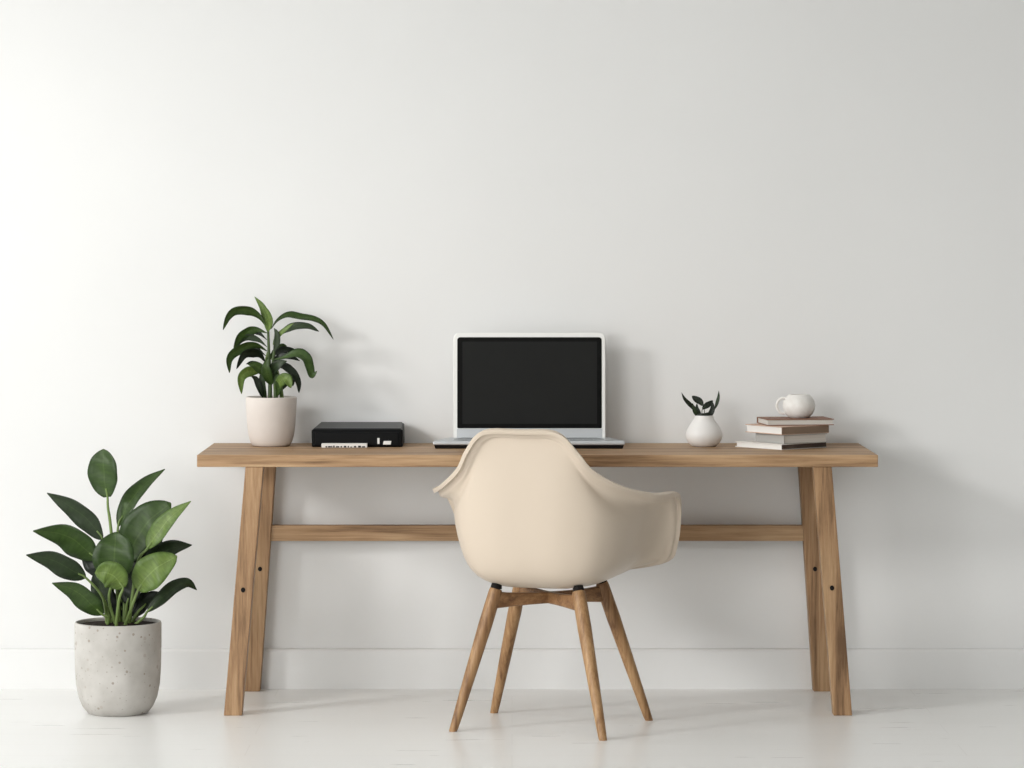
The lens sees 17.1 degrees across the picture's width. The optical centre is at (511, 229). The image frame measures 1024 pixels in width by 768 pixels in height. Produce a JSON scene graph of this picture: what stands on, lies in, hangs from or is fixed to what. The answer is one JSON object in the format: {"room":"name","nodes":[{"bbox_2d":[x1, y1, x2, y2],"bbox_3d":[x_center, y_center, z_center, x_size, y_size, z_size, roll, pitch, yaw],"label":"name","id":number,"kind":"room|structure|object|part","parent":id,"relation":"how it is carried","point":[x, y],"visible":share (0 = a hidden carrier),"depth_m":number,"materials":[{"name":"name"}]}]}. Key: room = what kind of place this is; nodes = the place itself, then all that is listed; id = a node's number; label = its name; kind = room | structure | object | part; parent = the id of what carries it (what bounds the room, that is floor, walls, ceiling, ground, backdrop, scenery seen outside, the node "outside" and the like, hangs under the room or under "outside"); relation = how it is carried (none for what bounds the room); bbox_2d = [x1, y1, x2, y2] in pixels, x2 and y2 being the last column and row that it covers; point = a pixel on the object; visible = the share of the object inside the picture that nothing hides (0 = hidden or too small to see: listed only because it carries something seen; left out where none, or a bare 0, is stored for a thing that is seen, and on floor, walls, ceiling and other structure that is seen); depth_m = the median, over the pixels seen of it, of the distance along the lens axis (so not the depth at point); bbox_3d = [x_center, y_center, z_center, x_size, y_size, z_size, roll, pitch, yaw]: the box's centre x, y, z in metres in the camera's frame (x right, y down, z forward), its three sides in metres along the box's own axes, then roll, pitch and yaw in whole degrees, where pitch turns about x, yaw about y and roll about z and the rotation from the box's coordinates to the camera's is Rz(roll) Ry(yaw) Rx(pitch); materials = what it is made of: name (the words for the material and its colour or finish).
{"room":"home office","nodes":[
{"label":"home office","id":0,"kind":"room"},
{"bbox_2d":[0,0,1023,647],"bbox_3d":[0.000,-0.118,10.310,10.000,3.000,0.120,0,0,0],"label":"wall","id":1,"kind":"structure","parent":0,"point":[755,203],"depth_m":10.25,"materials":[{"name":"paint"}]},
{"bbox_2d":[0,648,1023,688],"bbox_3d":[0.000,1.321,10.241,10.000,0.121,0.018,0,0,0],"label":"baseboard","id":2,"kind":"structure","parent":1,"relation":"attached to","point":[20,668],"depth_m":10.23,"materials":[{"name":"white paint"}]},
{"bbox_2d":[0,689,1023,767],"bbox_3d":[0.000,1.432,4.035,10.000,0.100,12.670,0,0,0],"label":"floor","id":3,"kind":"structure","parent":0,"point":[40,728],"depth_m":9.41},
{"bbox_2d":[26,449,196,716],"bbox_3d":[-1.143,1.006,9.728,0.478,0.752,0.252,0,0,0],"label":"potted plant","id":4,"kind":"object","parent":3,"relation":"on","point":[117,653],"visible":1,"depth_m":9.68,"materials":[{"name":"green plant"}]},
{"bbox_3d":[-1.192,1.059,9.706,0.092,0.163,0.022,0,0,-26],"label":"stem","id":5,"kind":"part","parent":4,"relation":"part of","materials":[{"name":"green plant"}]},
{"bbox_3d":[-1.160,1.109,9.687,0.026,0.066,0.053,0,0,28],"label":"stem","id":6,"kind":"part","parent":4,"relation":"part of","materials":[{"name":"green plant"}]},
{"bbox_3d":[-1.156,1.099,9.736,0.028,0.083,0.013,0,0,-34],"label":"stem","id":7,"kind":"part","parent":4,"relation":"part of","materials":[{"name":"green plant"}]},
{"bbox_3d":[-1.138,1.059,9.694,0.031,0.165,0.043,0,0,0],"label":"stem","id":8,"kind":"part","parent":4,"relation":"part of","materials":[{"name":"green plant"}]},
{"bbox_3d":[-1.145,0.942,9.772,0.052,0.397,0.034,0,0,0],"label":"stem","id":9,"kind":"part","parent":4,"relation":"part of","materials":[{"name":"green plant"}]},
{"bbox_3d":[-1.127,1.251,9.730,0.248,0.262,0.248,0,0,0],"label":"pot","id":10,"kind":"part","parent":4,"relation":"part of","materials":[{"name":"concrete"}]},
{"bbox_3d":[-1.128,0.982,9.794,0.021,0.317,0.042,0,0,-17],"label":"stem","id":11,"kind":"part","parent":4,"relation":"part of","materials":[{"name":"green plant"}]},
{"bbox_3d":[-1.116,1.069,9.652,0.034,0.145,0.065,0,0,0],"label":"stem","id":12,"kind":"part","parent":4,"relation":"part of","materials":[{"name":"green plant"}]},
{"bbox_3d":[-1.105,1.029,9.758,0.031,0.223,0.017,0,0,-32],"label":"stem","id":13,"kind":"part","parent":4,"relation":"part of","materials":[{"name":"green plant"}]},
{"bbox_3d":[-1.108,1.097,9.750,0.011,0.088,0.037,0,0,-40],"label":"stem","id":14,"kind":"part","parent":4,"relation":"part of","materials":[{"name":"green plant"}]},
{"bbox_3d":[-1.081,1.073,9.679,0.063,0.139,0.052,0,0,0],"label":"stem","id":15,"kind":"part","parent":4,"relation":"part of","materials":[{"name":"green plant"}]},
{"bbox_3d":[-1.075,1.107,9.751,0.054,0.072,0.013,0,0,0],"label":"stem","id":16,"kind":"part","parent":4,"relation":"part of","materials":[{"name":"green plant"}]},
{"bbox_3d":[-1.064,1.014,9.715,0.077,0.253,0.040,0,0,0],"label":"stem","id":17,"kind":"part","parent":4,"relation":"part of","materials":[{"name":"green plant"}]},
{"bbox_3d":[-1.061,1.110,9.730,0.070,0.068,0.010,0,0,0],"label":"stem","id":18,"kind":"part","parent":4,"relation":"part of","materials":[{"name":"green plant"}]},
{"bbox_2d":[197,443,877,715],"bbox_3d":[0.073,1.012,9.957,1.944,0.740,0.571,0,0,0],"label":"writing desk","id":19,"kind":"object","parent":3,"relation":"on","point":[817,530],"visible":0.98,"depth_m":9.72,"materials":[{"name":"brown wood"}]},
{"bbox_3d":[-0.765,1.029,9.714,0.110,0.706,0.084,0,0,0],"label":"leg","id":20,"kind":"part","parent":19,"relation":"part of","materials":[{"name":"brown wood"}]},
{"bbox_3d":[-0.756,1.029,10.204,0.100,0.706,0.052,0,0,0],"label":"leg","id":21,"kind":"part","parent":19,"relation":"part of","materials":[{"name":"brown wood"}]},
{"bbox_2d":[223,296,333,446],"bbox_3d":[-0.694,0.419,10.105,0.322,0.445,0.152,0,0,0],"label":"potted plant","id":22,"kind":"object","parent":19,"relation":"on","point":[271,419],"visible":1,"depth_m":10.06,"materials":[{"name":"green plant"}]},
{"bbox_3d":[-0.721,0.395,10.106,0.017,0.220,0.013,0,0,23],"label":"stem","id":23,"kind":"part","parent":22,"relation":"part of","materials":[{"name":"green plant"}]},
{"bbox_3d":[-0.715,0.569,10.105,0.152,0.146,0.152,0,0,0],"label":"pot","id":24,"kind":"part","parent":22,"relation":"part of","materials":[{"name":"beige ceramic"}]},
{"bbox_3d":[-0.704,0.410,10.098,0.021,0.191,0.020,0,0,0],"label":"stem","id":25,"kind":"part","parent":22,"relation":"part of","materials":[{"name":"green plant"}]},
{"bbox_3d":[-0.697,0.444,10.110,0.040,0.130,0.013,0,0,-22],"label":"stem","id":26,"kind":"part","parent":22,"relation":"part of","materials":[{"name":"green plant"}]},
{"bbox_2d":[312,422,404,447],"bbox_3d":[-0.457,0.610,10.125,0.270,0.064,0.220,0,0,0],"label":"box","id":27,"kind":"object","parent":19,"relation":"on","point":[325,434],"visible":1,"depth_m":10.04,"materials":[{"name":"black plastic"}]},
{"bbox_3d":[-0.458,0.617,10.047,0.247,0.038,0.008,0,0,0],"label":"panel","id":28,"kind":"part","parent":27,"relation":"part of","materials":[{"name":"black plastic"}]},
{"bbox_3d":[-0.457,0.584,10.140,0.259,0.014,0.181,0,0,0],"label":"lid","id":29,"kind":"part","parent":27,"relation":"part of","materials":[{"name":"black plastic"}]},
{"bbox_2d":[433,333,624,448],"bbox_3d":[0.050,0.474,10.064,0.564,0.336,0.177,0,0,0],"label":"laptop","id":30,"kind":"object","parent":19,"relation":"on","point":[552,381],"visible":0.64,"depth_m":10.13,"materials":[{"name":"silver metal"}]},
{"bbox_2d":[681,391,722,446],"bbox_3d":[0.570,0.559,10.085,0.110,0.166,0.110,0,0,31],"label":"vase","id":31,"kind":"object","parent":19,"relation":"on","point":[703,431],"visible":1,"depth_m":10.05,"materials":[{"name":"white ceramic"}]},
{"bbox_2d":[735,440,825,449],"bbox_3d":[0.794,0.634,10.054,0.187,0.016,0.206,0,0,-39],"label":"book","id":32,"kind":"object","parent":19,"relation":"on","point":[748,443],"visible":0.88,"depth_m":9.99,"materials":[{"name":"white paper"}]},
{"bbox_2d":[756,433,826,443],"bbox_3d":[0.825,0.612,10.035,0.168,0.026,0.156,0,0,-32],"label":"book","id":33,"kind":"object","parent":32,"relation":"on","point":[819,437],"visible":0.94,"depth_m":9.97,"materials":[{"name":"grey paper"}]},
{"bbox_2d":[745,423,828,434],"bbox_3d":[0.813,0.586,10.046,0.188,0.024,0.177,0,0,-36],"label":"book","id":34,"kind":"object","parent":33,"relation":"on","point":[752,428],"visible":0.91,"depth_m":9.98,"materials":[{"name":"beige paper"}]},
{"bbox_2d":[757,416,833,425],"bbox_3d":[0.838,0.565,10.059,0.202,0.018,0.141,0,0,-8],"label":"book","id":35,"kind":"object","parent":34,"relation":"on","point":[812,420],"visible":1,"depth_m":10.00,"materials":[{"name":"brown paper"}]},
{"bbox_2d":[775,394,814,417],"bbox_3d":[0.847,0.521,10.067,0.104,0.069,0.096,0,0,35],"label":"cup","id":36,"kind":"object","parent":35,"relation":"on","point":[794,405],"visible":1,"depth_m":10.03,"materials":[{"name":"ceramic"}]},
{"bbox_3d":[0.795,0.520,10.061,0.032,0.053,0.008,0,0,0],"label":"handle","id":37,"kind":"part","parent":36,"relation":"part of","materials":[{"name":"ceramic"}]},
{"bbox_3d":[0.906,1.029,10.204,0.099,0.706,0.052,0,0,0],"label":"leg","id":38,"kind":"part","parent":19,"relation":"part of","materials":[{"name":"brown wood"}]},
{"bbox_3d":[0.914,1.029,9.714,0.108,0.706,0.084,0,0,0],"label":"leg","id":39,"kind":"part","parent":19,"relation":"part of","materials":[{"name":"brown wood"}]},
{"bbox_2d":[432,428,681,740],"bbox_3d":[0.094,0.960,9.479,0.704,0.843,0.554,0,0,19],"label":"armchair","id":40,"kind":"object","parent":3,"relation":"on","point":[530,513],"visible":1,"depth_m":9.30,"materials":[{"name":"beige plastic"}]},
{"bbox_3d":[-0.101,1.184,9.385,0.150,0.396,0.039,0,0,-15],"label":"leg","id":41,"kind":"part","parent":40,"relation":"part of","materials":[{"name":"brown wood"}]},
{"bbox_3d":[-0.012,1.184,9.676,0.038,0.396,0.157,0,0,-36],"label":"leg","id":42,"kind":"part","parent":40,"relation":"part of","materials":[{"name":"brown wood"}]},
{"bbox_3d":[0.213,1.184,9.270,0.039,0.396,0.167,0,0,-26],"label":"leg","id":43,"kind":"part","parent":40,"relation":"part of","materials":[{"name":"brown wood"}]},
{"bbox_3d":[0.317,1.184,9.569,0.164,0.396,0.039,0,0,-11],"label":"leg","id":44,"kind":"part","parent":40,"relation":"part of","materials":[{"name":"brown wood"}]}
]}

